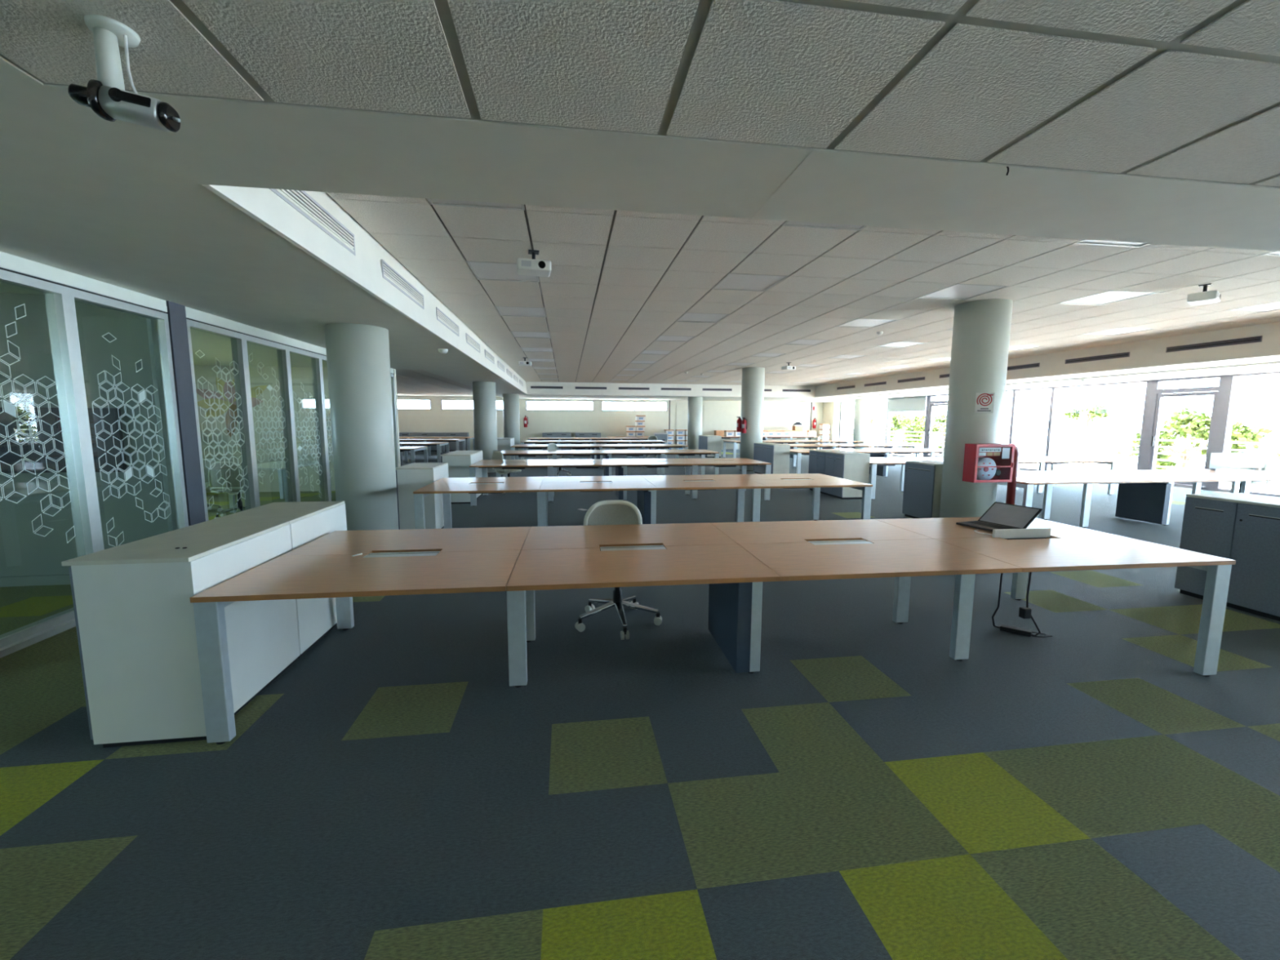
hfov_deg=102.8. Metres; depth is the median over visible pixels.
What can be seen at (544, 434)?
base cabinet
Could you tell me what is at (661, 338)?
recessed light
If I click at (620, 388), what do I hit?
air vent
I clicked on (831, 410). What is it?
wall
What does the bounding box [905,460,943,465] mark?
countertop
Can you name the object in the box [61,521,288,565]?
countertop
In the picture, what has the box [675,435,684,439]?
box
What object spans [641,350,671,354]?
diffuser
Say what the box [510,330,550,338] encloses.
recessed light
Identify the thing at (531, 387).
air vent
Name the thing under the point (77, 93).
hood
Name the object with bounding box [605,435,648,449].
desk
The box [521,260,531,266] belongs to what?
vent grille
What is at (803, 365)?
diffuser
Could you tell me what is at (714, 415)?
window
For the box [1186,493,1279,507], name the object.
countertop
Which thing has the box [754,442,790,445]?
countertop
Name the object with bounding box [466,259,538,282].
recessed light
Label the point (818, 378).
recessed light
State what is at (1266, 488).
floor
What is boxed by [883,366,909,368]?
diffuser
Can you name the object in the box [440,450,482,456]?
countertop
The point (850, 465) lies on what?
storage cabinet
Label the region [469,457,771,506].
desk
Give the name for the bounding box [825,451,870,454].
countertop
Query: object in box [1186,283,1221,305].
projector
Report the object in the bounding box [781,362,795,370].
projector
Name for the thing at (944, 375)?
air vent
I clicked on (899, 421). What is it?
leafy tree
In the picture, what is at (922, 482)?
storage cabinet
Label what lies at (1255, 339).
air vent
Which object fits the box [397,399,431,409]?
window
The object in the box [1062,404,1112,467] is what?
leafy tree
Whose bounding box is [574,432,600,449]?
base cabinet
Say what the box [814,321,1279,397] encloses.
bulkhead
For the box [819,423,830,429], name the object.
box
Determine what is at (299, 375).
wall
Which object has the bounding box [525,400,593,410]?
window
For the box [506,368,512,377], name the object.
air vent
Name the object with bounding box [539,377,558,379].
recessed light
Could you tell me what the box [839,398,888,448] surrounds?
window
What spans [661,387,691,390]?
air vent
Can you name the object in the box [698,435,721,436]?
countertop
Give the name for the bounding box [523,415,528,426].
fire extinguisher
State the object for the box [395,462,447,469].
countertop
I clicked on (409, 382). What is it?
ceiling
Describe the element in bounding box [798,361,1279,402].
trim
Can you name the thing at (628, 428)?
box
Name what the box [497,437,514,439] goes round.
countertop
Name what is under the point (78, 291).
window frame
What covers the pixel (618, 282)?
ceiling
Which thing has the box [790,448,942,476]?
desk
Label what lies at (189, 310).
trim
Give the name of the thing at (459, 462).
storage cabinet
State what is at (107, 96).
ceiling camera
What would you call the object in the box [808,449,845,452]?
countertop
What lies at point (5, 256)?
trim
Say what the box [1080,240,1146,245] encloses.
diffuser
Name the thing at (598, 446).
desk
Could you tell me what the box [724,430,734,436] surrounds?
box
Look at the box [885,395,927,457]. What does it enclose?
window
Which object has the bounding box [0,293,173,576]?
wall
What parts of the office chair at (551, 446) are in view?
backrest, frame, seat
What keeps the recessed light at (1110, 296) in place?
in the ceiling at (618, 282)
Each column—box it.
[324,323,399,530]
[472,381,497,473]
[502,393,519,457]
[687,396,702,449]
[739,367,764,471]
[852,398,871,448]
[939,298,1013,517]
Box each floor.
[0,448,1279,959]
[848,448,1279,493]
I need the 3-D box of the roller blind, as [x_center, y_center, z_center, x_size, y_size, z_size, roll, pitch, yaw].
[11.448,-3.256,22.001,0.060,0.610,2.480,-1,7,-8]
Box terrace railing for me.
[845,429,1279,469]
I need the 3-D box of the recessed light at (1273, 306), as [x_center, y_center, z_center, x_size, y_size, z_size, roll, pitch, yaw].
[8.841,-2.424,7.073,0.695,0.032,0.695,-1,7,-8]
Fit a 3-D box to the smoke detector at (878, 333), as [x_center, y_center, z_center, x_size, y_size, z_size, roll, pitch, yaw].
[4.343,-2.655,9.250,0.110,0.050,0.110,-1,7,-8]
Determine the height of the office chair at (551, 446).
0.901 m
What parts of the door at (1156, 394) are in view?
handle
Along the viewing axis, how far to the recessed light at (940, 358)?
13.36 m
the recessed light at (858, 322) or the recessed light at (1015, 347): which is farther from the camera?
the recessed light at (1015, 347)
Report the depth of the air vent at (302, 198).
3.49 m
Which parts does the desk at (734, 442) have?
leg, leg, long rail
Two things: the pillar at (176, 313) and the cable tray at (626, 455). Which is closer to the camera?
the pillar at (176, 313)
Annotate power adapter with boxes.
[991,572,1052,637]
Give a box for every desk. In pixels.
[190,516,1235,744]
[399,436,475,453]
[399,438,465,456]
[399,441,448,464]
[400,446,427,463]
[413,473,872,528]
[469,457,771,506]
[496,448,719,477]
[511,444,688,468]
[520,440,666,459]
[527,437,652,449]
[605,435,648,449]
[721,435,819,450]
[723,440,866,457]
[788,444,917,466]
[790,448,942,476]
[869,456,1118,499]
[997,468,1279,527]
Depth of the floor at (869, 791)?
2.19 m
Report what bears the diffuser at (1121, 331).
attached to the recessed light at (1122, 331)
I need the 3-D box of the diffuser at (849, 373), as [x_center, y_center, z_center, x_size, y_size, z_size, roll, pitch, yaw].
[7.365,-3.612,17.324,0.655,0.001,0.655,-1,7,-8]
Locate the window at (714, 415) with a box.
[702,404,805,427]
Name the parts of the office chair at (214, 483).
armrest, frame, backrest, arm, seat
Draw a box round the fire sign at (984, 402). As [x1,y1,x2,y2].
[974,392,995,413]
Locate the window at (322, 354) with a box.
[319,350,333,501]
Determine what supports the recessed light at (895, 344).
in the ceiling at (618, 282)
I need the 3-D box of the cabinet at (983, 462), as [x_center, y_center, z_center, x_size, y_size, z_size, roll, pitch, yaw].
[4.656,-0.231,6.845,0.560,0.505,0.265,-1,7,-8]
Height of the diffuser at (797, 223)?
0.001 m
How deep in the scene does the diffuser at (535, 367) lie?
15.83 m
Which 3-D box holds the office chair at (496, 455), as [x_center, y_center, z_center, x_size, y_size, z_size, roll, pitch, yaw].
[-2.818,-0.196,10.997,0.659,0.901,0.663,-6,9,-44]
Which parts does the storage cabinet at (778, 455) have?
door, door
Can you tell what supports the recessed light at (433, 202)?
in the ceiling at (618, 282)
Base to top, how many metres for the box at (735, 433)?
0.305 m
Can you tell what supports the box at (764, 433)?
on the desk at (806, 437)
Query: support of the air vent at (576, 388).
attached to the trim at (569, 388)
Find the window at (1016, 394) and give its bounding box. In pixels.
[1009,386,1053,471]
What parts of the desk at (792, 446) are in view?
leg, long rail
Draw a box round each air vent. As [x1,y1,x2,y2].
[269,188,355,255]
[381,259,424,309]
[435,306,458,336]
[466,333,479,352]
[484,349,494,364]
[497,360,504,371]
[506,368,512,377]
[513,374,518,382]
[530,386,563,388]
[575,386,606,389]
[618,386,649,390]
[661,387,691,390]
[702,388,732,391]
[782,389,810,391]
[836,385,855,390]
[864,381,886,386]
[897,377,924,382]
[939,373,949,377]
[1007,362,1039,370]
[1064,351,1129,364]
[1165,335,1262,352]
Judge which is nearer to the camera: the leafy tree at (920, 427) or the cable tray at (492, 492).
the cable tray at (492, 492)
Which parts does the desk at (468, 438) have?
leg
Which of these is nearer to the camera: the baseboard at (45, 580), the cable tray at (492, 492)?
the baseboard at (45, 580)
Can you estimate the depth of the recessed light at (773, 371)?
16.85 m
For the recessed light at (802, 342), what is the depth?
10.54 m
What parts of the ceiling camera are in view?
arm, mounting plate, knob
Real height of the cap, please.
0.160 m
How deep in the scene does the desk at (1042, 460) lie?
10.96 m
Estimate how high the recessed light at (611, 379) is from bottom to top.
0.032 m
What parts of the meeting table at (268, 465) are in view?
leg, leg, leg, leg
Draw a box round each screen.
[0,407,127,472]
[1207,452,1266,470]
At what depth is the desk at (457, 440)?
21.11 m
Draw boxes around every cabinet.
[61,521,299,747]
[200,501,346,657]
[395,462,448,529]
[399,432,409,446]
[409,432,469,451]
[440,450,482,503]
[497,437,515,459]
[542,432,571,449]
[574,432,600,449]
[653,432,667,449]
[698,435,721,457]
[753,442,790,474]
[808,449,845,493]
[823,451,870,499]
[902,460,943,518]
[962,443,1014,482]
[1174,493,1279,621]
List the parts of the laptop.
lid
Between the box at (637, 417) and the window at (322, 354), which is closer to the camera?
the window at (322, 354)
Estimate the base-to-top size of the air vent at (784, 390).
0.099 m
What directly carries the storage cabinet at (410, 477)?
on the floor at (869, 791)
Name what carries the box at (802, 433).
on the desk at (806, 437)
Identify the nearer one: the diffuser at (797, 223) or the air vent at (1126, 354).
the diffuser at (797, 223)
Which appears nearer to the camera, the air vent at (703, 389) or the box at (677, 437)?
the air vent at (703, 389)
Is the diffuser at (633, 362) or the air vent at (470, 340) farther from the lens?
the diffuser at (633, 362)
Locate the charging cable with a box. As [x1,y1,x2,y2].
[973,528,992,535]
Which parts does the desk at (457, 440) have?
long rail, leg, leg, leg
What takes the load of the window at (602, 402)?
in the wall at (436, 420)
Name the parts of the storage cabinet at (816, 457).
door, door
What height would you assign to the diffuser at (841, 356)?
0.001 m
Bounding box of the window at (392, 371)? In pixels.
[391,370,398,470]
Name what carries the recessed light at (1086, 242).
in the ceiling at (618, 282)
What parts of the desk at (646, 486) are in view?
leg, leg, leg, leg, leg, leg, leg, leg, rail, leg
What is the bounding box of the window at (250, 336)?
[242,328,298,506]
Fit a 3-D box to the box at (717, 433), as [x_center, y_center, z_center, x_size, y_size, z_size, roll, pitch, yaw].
[4.169,-2.457,26.934,0.432,0.305,0.392,-1,7,-8]
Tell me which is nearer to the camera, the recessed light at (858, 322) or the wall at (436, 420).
the recessed light at (858, 322)
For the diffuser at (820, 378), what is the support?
attached to the recessed light at (818, 378)
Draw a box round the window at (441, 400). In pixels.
[440,400,502,409]
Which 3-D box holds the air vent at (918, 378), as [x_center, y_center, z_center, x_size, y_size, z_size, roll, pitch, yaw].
[8.964,-3.311,16.902,0.016,0.099,1.354,-1,7,-8]
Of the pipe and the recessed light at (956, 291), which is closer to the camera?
the recessed light at (956, 291)
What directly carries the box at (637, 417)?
on the box at (637, 423)
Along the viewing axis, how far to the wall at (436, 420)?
26.57 m
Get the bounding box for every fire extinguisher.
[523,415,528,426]
[736,416,742,431]
[741,417,746,433]
[812,417,816,428]
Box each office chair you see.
[202,457,222,511]
[208,462,263,519]
[491,450,520,493]
[546,443,571,476]
[574,500,662,639]
[646,435,657,457]
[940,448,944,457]
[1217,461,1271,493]
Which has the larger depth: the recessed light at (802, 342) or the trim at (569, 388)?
the trim at (569, 388)
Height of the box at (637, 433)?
0.265 m
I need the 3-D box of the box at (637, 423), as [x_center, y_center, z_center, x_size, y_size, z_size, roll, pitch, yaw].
[-0.007,-2.920,26.279,0.432,0.265,0.392,-1,7,-11]
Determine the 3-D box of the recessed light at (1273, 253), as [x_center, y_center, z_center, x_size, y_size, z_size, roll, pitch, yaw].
[6.384,-2.150,4.630,0.695,0.032,0.695,-1,7,-8]
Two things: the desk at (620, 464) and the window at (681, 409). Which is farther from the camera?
the window at (681, 409)
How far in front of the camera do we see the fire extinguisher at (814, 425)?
28.30 m
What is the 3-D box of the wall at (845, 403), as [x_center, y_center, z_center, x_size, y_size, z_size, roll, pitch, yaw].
[10.878,-3.323,27.977,0.200,3.300,1.250,-1,7,-8]
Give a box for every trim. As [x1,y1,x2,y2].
[0,251,166,306]
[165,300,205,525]
[185,306,393,371]
[201,184,527,394]
[525,382,815,397]
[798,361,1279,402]
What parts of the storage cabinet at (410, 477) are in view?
door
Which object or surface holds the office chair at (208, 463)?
on the floor at (869, 791)
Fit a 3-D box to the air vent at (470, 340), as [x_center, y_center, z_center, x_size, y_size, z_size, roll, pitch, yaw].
[-3.043,-2.490,9.335,0.016,0.160,1.380,-1,7,-8]
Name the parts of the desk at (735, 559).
leg, rail, leg, leg, leg, leg, leg, leg, leg, rail, leg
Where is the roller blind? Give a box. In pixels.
[887,395,926,412]
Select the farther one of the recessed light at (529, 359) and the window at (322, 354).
the recessed light at (529, 359)
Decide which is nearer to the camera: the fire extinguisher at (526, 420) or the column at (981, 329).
the column at (981, 329)
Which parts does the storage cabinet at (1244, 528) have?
door, door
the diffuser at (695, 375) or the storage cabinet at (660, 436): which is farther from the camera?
the storage cabinet at (660, 436)
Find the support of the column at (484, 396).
on the floor at (869, 791)
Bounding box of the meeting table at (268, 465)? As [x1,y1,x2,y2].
[228,460,332,512]
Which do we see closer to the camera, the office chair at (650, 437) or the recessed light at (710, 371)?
the recessed light at (710, 371)
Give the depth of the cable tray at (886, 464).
10.73 m
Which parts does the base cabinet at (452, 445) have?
drawer, drawer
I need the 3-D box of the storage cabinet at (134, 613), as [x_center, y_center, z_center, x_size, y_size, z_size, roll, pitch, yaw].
[-2.373,0.759,2.772,0.510,0.905,0.861,-1,7,-8]
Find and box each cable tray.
[468,492,503,493]
[502,467,525,469]
[576,466,598,468]
[626,454,643,456]
[646,466,668,467]
[876,464,894,466]
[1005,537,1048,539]
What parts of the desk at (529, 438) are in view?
long rail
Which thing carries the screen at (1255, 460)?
on the desk at (1143, 495)
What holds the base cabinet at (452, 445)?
on the floor at (869, 791)
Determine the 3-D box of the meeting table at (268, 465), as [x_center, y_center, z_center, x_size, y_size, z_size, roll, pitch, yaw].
[-6.433,0.079,9.228,0.950,0.735,1.600,-1,7,-8]
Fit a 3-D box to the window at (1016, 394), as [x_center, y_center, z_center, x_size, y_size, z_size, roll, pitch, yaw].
[12.409,-1.596,16.185,0.160,2.600,1.350,-1,7,-8]
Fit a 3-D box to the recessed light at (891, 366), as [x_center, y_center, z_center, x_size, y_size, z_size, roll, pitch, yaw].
[7.660,-3.381,15.273,0.695,0.032,0.695,-1,7,-8]
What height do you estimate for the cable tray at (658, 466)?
0.095 m
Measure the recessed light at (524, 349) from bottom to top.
0.032 m
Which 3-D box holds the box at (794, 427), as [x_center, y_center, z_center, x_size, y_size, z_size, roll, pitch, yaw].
[8.496,-2.816,27.516,0.452,0.295,0.392,-1,7,-8]
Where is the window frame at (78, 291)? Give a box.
[65,278,188,551]
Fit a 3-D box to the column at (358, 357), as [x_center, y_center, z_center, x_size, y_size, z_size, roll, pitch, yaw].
[-3.386,-0.524,6.260,0.678,2.640,0.678,-1,7,-8]
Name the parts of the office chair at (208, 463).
backrest, frame, arm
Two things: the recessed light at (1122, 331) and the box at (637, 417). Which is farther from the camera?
the box at (637, 417)
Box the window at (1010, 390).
[1004,389,1014,444]
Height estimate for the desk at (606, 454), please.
0.730 m
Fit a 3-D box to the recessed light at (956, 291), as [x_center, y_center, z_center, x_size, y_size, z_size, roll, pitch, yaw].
[4.025,-2.362,6.386,0.695,0.032,0.695,-1,7,-8]
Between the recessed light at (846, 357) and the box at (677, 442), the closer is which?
the recessed light at (846, 357)
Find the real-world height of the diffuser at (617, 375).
0.001 m
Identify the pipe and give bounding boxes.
[1005,443,1018,504]
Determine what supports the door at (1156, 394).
in the wall
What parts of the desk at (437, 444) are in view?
leg, leg, long rail, leg, leg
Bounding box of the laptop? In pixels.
[955,502,1042,531]
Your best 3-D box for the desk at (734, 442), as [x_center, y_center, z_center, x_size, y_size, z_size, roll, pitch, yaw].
[6.365,-1.260,21.197,5.600,0.730,1.420,-1,7,-8]
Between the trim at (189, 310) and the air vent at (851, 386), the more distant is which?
the air vent at (851, 386)
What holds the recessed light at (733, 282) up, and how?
in the ceiling at (618, 282)
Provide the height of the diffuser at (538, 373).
0.001 m
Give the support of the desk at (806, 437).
on the floor at (869, 791)
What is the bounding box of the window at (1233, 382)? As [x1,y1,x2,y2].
[1214,371,1279,497]
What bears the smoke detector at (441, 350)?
attached to the ceiling at (1173, 89)
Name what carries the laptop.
on the desk at (735, 559)
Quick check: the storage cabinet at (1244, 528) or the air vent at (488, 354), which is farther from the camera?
the air vent at (488, 354)
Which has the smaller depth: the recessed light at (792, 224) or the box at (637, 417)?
the recessed light at (792, 224)
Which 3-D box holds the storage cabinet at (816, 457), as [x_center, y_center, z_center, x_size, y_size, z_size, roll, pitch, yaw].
[4.111,-0.190,11.157,0.564,0.905,0.720,-1,7,-8]
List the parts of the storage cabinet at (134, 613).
door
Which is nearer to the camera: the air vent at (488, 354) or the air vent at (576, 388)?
the air vent at (488, 354)
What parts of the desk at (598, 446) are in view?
leg, long rail, leg, leg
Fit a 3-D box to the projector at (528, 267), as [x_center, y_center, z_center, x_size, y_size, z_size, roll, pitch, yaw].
[-1.023,-2.097,4.920,0.320,0.200,0.245,-1,7,-14]
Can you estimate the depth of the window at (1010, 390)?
16.84 m
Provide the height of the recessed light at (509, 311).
0.032 m
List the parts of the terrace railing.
post, post, post, rail, rail, rail, rail, post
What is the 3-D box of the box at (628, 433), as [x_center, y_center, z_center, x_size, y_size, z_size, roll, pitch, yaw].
[-0.474,-2.378,26.275,0.432,0.265,0.392,-1,7,-8]
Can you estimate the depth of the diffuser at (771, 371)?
17.11 m
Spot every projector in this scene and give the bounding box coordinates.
[516,249,551,276]
[518,357,531,365]
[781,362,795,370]
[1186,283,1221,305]
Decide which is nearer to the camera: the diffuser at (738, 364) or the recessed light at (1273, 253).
the recessed light at (1273, 253)
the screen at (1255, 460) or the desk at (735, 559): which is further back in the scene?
the screen at (1255, 460)
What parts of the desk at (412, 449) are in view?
leg, rail, leg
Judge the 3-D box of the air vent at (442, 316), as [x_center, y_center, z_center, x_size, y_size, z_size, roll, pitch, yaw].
[-2.759,-2.260,7.359,0.016,0.160,1.380,-1,7,-8]
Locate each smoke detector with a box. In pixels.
[438,348,448,353]
[876,331,883,335]
[1080,378,1088,382]
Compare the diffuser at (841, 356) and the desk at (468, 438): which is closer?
the diffuser at (841, 356)
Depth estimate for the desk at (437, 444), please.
17.90 m
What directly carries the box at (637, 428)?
on the box at (637, 433)
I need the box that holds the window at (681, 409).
[675,404,688,426]
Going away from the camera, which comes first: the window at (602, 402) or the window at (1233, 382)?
the window at (1233, 382)
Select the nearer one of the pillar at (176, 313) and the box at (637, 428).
the pillar at (176, 313)
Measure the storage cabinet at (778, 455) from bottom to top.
0.905 m
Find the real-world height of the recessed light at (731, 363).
0.032 m
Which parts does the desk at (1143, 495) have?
rail, leg, leg, leg, leg, leg, leg, leg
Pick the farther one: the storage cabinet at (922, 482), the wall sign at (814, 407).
the wall sign at (814, 407)
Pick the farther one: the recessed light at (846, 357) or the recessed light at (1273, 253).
the recessed light at (846, 357)
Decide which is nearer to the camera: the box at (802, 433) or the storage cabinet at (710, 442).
the storage cabinet at (710, 442)
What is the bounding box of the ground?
[868,447,1279,485]
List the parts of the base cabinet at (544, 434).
drawer, drawer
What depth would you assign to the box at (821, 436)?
27.65 m
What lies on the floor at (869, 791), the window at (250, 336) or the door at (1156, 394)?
the window at (250, 336)
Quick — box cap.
[793,422,802,425]
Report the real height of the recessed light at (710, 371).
0.032 m
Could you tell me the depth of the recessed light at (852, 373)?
17.31 m
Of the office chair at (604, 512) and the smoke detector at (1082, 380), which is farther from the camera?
the smoke detector at (1082, 380)
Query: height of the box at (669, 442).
0.265 m
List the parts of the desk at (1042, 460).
leg, leg, long rail, leg, leg, rail, leg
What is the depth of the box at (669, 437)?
26.45 m
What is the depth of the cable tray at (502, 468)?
9.74 m
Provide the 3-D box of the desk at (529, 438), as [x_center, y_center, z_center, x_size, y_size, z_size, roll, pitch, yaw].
[-2.295,-1.581,23.675,5.600,0.730,1.420,-1,7,-8]
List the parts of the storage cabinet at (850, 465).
door, door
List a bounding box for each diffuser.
[533,366,555,368]
[537,373,556,374]
[617,374,635,376]
[631,360,655,363]
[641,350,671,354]
[692,375,709,377]
[727,363,752,365]
[753,353,784,356]
[767,371,790,373]
[786,221,862,228]
[788,339,827,344]
[795,364,820,366]
[819,377,835,379]
[829,355,862,358]
[846,373,867,374]
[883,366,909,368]
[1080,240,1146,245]
[1089,328,1150,334]
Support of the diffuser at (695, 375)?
attached to the recessed light at (706, 376)
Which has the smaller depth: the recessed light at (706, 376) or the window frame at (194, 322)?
the window frame at (194, 322)
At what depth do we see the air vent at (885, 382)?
18.83 m
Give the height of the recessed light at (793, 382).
0.032 m
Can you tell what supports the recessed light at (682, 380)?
in the ceiling at (618, 282)
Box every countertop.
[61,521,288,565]
[200,501,344,524]
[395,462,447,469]
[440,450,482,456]
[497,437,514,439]
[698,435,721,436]
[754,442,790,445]
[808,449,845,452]
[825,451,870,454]
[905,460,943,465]
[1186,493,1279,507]
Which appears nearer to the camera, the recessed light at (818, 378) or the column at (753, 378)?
the column at (753, 378)
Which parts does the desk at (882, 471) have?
leg, long rail, leg, leg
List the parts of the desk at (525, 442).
leg, long rail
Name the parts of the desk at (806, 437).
long rail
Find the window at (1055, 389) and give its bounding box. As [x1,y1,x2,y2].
[1044,380,1149,471]
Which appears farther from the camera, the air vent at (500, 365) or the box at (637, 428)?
the box at (637, 428)
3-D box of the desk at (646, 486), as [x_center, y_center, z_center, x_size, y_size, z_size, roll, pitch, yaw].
[0.112,0.378,6.890,5.600,0.730,1.420,-1,7,-8]
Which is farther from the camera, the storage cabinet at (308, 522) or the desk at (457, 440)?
the desk at (457, 440)
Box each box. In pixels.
[626,426,635,431]
[626,431,635,436]
[635,415,645,420]
[635,420,644,426]
[635,426,644,431]
[635,431,644,436]
[663,429,674,435]
[667,435,674,439]
[667,440,673,444]
[675,429,684,435]
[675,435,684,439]
[675,440,684,444]
[714,430,724,436]
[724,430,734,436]
[733,430,740,436]
[762,430,767,436]
[766,430,775,436]
[774,430,782,436]
[782,430,791,436]
[790,430,799,436]
[791,425,803,430]
[797,430,807,436]
[805,430,816,436]
[818,429,830,434]
[818,434,830,439]
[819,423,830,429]
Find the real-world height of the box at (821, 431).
0.275 m
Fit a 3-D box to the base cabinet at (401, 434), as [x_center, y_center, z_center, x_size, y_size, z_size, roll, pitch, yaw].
[-11.717,-1.886,25.219,0.750,0.910,0.506,-1,7,-8]
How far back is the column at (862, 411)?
23.97 m
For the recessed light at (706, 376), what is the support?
in the ceiling at (618, 282)
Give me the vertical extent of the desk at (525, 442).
0.730 m
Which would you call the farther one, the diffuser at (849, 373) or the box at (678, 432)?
the box at (678, 432)
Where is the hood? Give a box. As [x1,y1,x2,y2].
[67,83,90,107]
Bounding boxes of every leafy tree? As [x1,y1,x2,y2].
[845,413,879,443]
[880,412,925,448]
[900,411,946,448]
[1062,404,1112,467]
[1116,407,1274,469]
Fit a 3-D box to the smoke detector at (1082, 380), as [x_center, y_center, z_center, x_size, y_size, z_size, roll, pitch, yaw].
[10.916,-2.446,12.550,0.140,0.064,0.140,-1,7,-8]
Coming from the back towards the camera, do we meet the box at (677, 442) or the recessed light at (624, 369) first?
the box at (677, 442)
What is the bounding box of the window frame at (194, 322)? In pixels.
[185,311,257,521]
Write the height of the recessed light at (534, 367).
0.032 m
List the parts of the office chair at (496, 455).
backrest, frame, seat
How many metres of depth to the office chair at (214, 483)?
7.68 m
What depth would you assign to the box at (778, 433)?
27.21 m
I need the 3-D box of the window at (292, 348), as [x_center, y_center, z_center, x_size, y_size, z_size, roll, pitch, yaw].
[-4.783,-0.617,7.340,0.122,2.565,0.920,-1,7,-8]
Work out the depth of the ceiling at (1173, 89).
1.89 m
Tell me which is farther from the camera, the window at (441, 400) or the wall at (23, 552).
the window at (441, 400)
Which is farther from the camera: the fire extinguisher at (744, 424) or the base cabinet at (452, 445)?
the base cabinet at (452, 445)
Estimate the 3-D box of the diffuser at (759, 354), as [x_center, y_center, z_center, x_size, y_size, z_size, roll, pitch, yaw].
[3.139,-3.072,12.538,0.655,0.001,0.655,-1,7,-8]
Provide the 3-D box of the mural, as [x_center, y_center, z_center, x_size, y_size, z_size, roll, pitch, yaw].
[-8.436,-1.527,10.567,1.402,1.293,0.014,-1,7,-8]
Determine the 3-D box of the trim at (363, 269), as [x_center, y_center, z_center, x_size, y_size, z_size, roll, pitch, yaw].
[-3.449,-2.836,11.967,0.105,0.683,19.590,-1,7,-8]
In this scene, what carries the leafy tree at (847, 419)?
on the ground
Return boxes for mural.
[195,377,267,437]
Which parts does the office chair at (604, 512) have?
arm, arm, backrest, frame, arm, arm, arm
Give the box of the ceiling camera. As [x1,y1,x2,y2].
[67,13,180,132]
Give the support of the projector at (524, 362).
hanging from the ceiling at (618, 282)
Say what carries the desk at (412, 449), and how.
on the floor at (869, 791)
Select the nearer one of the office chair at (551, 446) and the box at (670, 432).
the office chair at (551, 446)
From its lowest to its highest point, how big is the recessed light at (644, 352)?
0.032 m
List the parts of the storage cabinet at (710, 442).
door, door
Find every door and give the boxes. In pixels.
[923,394,947,457]
[1138,374,1230,491]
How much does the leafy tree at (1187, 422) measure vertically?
5.448 m
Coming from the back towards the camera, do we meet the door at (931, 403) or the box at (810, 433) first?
the box at (810, 433)
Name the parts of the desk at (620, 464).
leg, leg, leg, long rail, leg, leg, leg, leg, leg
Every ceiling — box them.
[0,0,1279,401]
[326,191,1279,386]
[395,368,497,396]
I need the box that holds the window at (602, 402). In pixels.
[601,401,667,411]
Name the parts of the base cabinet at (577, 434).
drawer, drawer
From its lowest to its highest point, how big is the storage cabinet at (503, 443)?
0.905 m
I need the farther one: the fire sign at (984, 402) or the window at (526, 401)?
the window at (526, 401)
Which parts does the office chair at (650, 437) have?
backrest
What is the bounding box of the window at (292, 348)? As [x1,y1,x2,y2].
[286,341,329,502]
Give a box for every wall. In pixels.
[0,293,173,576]
[194,365,400,493]
[397,395,823,450]
[822,401,840,448]
[838,402,847,448]
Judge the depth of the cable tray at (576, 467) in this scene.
9.95 m
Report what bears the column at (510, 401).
on the floor at (869, 791)
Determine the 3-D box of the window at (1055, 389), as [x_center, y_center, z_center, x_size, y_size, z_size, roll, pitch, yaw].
[12.687,-1.371,14.258,0.160,2.600,2.570,-1,7,-8]
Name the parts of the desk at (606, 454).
leg, leg, long rail, leg, leg, leg, leg, leg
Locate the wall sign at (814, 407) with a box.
[812,405,816,410]
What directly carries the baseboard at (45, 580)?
attached to the wall at (23, 552)
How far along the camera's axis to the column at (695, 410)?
23.25 m
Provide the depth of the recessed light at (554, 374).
18.01 m
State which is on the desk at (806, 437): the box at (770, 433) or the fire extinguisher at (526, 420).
the box at (770, 433)
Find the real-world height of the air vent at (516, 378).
0.160 m
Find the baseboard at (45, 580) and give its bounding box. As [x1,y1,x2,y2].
[0,573,71,586]
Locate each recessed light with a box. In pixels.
[426,198,524,210]
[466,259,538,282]
[494,306,546,317]
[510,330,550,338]
[520,346,552,351]
[527,358,555,362]
[533,366,556,369]
[537,373,557,375]
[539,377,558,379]
[610,378,630,380]
[621,368,644,370]
[629,360,657,364]
[640,349,672,355]
[653,334,695,342]
[675,311,730,323]
[679,379,697,382]
[691,375,713,377]
[705,369,729,372]
[711,271,789,291]
[724,362,754,365]
[766,370,792,373]
[781,221,866,231]
[784,338,830,345]
[793,382,811,383]
[813,377,837,379]
[827,355,867,359]
[835,318,897,328]
[842,372,869,374]
[875,342,924,347]
[881,365,911,368]
[917,283,1009,299]
[925,357,951,360]
[1008,345,1043,350]
[1057,290,1156,305]
[1073,239,1151,247]
[1082,327,1154,335]
[1226,301,1279,311]
[1262,251,1279,256]

